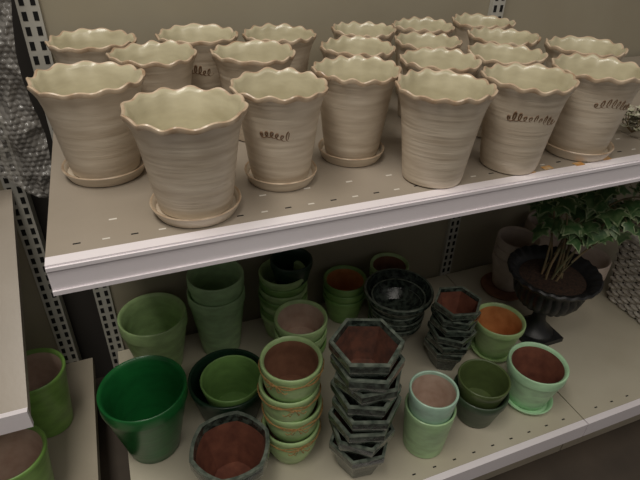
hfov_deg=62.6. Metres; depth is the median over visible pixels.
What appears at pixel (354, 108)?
flower pot
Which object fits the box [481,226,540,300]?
pots
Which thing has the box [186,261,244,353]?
pots
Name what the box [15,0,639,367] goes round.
panel
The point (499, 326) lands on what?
flower pot
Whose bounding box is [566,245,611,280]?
pots
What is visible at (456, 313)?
planters
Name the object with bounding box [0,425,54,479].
pot
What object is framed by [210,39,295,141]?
flower pot
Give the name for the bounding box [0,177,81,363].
wall panel
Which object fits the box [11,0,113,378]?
upright
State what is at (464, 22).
flower pot
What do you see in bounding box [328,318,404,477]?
planters
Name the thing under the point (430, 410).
pots
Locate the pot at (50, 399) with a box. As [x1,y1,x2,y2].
[26,348,72,437]
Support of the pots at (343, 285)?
on the shelf at (600, 344)
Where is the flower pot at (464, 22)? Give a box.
[452,12,515,53]
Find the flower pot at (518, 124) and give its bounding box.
[480,62,579,174]
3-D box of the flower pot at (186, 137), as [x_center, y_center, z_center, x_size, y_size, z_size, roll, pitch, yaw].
[-0.165,-0.105,0.680,0.154,0.148,0.154,20,38,25]
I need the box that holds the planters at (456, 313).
[424,286,481,369]
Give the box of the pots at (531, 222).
[524,211,564,246]
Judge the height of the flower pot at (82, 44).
0.148 m
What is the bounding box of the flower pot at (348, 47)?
[320,35,395,60]
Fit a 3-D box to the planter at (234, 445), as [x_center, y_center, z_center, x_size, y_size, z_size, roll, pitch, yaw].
[-0.173,0.444,1.040,0.159,0.130,0.151,-11,36,-19]
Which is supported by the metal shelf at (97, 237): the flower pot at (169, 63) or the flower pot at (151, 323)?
the flower pot at (169, 63)
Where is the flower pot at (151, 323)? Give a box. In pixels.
[117,292,187,365]
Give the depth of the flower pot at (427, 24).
1.11 m
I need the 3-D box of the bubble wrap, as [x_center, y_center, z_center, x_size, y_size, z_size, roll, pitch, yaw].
[-0.685,-0.361,0.799,0.419,0.730,0.072,-11,36,-19]
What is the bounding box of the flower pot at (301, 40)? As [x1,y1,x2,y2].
[242,23,316,72]
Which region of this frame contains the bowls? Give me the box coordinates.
[364,268,433,340]
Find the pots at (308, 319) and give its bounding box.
[274,299,327,353]
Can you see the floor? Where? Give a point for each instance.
(614, 454)
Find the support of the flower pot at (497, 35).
on the metal shelf at (97, 237)
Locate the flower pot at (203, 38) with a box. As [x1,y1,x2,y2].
[155,23,237,89]
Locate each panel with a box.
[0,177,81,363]
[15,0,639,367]
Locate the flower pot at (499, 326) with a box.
[471,302,525,362]
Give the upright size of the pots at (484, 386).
0.125 m
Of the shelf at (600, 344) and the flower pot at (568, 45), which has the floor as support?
the shelf at (600, 344)
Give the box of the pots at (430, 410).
[403,370,458,458]
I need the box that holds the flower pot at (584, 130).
[545,52,639,161]
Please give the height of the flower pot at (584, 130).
0.148 m
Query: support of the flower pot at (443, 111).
on the metal shelf at (97, 237)
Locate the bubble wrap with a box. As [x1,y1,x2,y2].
[0,0,50,198]
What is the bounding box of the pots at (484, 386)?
[454,359,510,427]
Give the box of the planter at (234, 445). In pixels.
[189,411,269,479]
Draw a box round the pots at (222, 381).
[187,348,260,420]
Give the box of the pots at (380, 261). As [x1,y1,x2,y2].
[369,253,408,275]
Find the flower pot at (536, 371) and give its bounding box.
[506,342,569,414]
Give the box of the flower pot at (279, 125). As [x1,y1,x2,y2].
[229,67,328,191]
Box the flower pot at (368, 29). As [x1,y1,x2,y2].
[331,21,396,42]
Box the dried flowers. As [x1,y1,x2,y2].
[620,104,639,132]
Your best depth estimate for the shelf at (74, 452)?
1.16 m
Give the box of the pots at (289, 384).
[257,335,323,463]
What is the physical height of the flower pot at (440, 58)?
0.149 m
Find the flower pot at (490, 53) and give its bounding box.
[467,42,547,137]
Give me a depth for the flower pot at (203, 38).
0.96 m
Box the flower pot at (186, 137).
[120,85,248,227]
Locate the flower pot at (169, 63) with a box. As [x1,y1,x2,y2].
[105,40,196,92]
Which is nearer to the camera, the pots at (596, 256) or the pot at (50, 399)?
the pot at (50, 399)
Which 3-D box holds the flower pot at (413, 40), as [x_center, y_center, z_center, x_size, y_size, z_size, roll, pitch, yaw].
[0.196,-0.309,1.005,0.125,0.148,0.125,-25,42,-34]
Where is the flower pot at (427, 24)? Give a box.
[391,16,454,93]
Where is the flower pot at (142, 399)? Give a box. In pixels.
[96,355,187,463]
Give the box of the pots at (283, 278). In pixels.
[258,248,312,338]
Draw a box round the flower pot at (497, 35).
[467,26,540,49]
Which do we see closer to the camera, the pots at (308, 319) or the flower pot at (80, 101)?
the flower pot at (80, 101)
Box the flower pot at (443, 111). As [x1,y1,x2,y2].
[395,68,497,188]
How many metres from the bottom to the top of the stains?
0.001 m
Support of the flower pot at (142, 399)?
on the shelf at (600, 344)
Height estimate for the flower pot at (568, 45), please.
0.148 m
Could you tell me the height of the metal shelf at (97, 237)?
0.043 m
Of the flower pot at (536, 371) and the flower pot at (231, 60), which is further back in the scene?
the flower pot at (536, 371)
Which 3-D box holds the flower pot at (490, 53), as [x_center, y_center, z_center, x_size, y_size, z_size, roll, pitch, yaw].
[0.317,-0.265,0.944,0.135,0.148,0.135,-17,38,-26]
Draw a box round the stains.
[529,156,611,173]
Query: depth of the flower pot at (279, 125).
0.74 m
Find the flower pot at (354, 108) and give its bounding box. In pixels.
[311,54,401,166]
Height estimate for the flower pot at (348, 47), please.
0.148 m
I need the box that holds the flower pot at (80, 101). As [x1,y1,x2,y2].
[26,60,145,186]
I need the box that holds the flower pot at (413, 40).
[394,31,462,116]
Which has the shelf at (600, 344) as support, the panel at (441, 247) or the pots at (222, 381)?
the pots at (222, 381)
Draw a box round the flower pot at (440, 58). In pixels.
[399,46,481,75]
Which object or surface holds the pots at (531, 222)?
on the shelf at (600, 344)
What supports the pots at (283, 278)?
on the shelf at (600, 344)
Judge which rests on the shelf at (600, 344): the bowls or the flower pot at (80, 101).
the bowls
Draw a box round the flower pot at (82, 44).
[44,28,136,63]
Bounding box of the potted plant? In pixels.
[507,181,639,345]
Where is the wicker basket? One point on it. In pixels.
(624, 287)
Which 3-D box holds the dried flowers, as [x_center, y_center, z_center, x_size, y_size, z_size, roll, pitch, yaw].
[0.588,-0.225,0.981,0.069,0.051,0.071,26,40,31]
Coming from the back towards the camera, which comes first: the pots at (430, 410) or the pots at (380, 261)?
the pots at (380, 261)
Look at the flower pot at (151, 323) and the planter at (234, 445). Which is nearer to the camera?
the planter at (234, 445)
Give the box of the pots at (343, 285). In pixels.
[323,265,366,323]
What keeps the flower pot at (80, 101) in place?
on the metal shelf at (97, 237)
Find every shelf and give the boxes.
[0,189,33,434]
[44,56,639,295]
[47,358,100,479]
[118,239,639,479]
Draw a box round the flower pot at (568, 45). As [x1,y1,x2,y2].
[544,35,628,67]
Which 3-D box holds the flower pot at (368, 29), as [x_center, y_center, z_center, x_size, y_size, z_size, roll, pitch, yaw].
[0.085,-0.355,1.070,0.127,0.148,0.126,26,41,32]
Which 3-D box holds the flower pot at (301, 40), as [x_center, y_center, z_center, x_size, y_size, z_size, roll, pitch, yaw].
[-0.077,-0.327,1.018,0.138,0.149,0.138,4,34,3]
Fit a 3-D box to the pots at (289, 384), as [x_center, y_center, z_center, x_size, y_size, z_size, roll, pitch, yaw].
[-0.058,0.338,1.070,0.132,0.281,0.131,-11,36,-19]
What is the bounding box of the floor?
[96,377,639,479]
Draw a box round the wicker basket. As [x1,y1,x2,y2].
[606,226,639,322]
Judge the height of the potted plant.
0.470 m
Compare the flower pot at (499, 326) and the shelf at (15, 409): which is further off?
the flower pot at (499, 326)
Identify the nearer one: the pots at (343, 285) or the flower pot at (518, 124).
the flower pot at (518, 124)

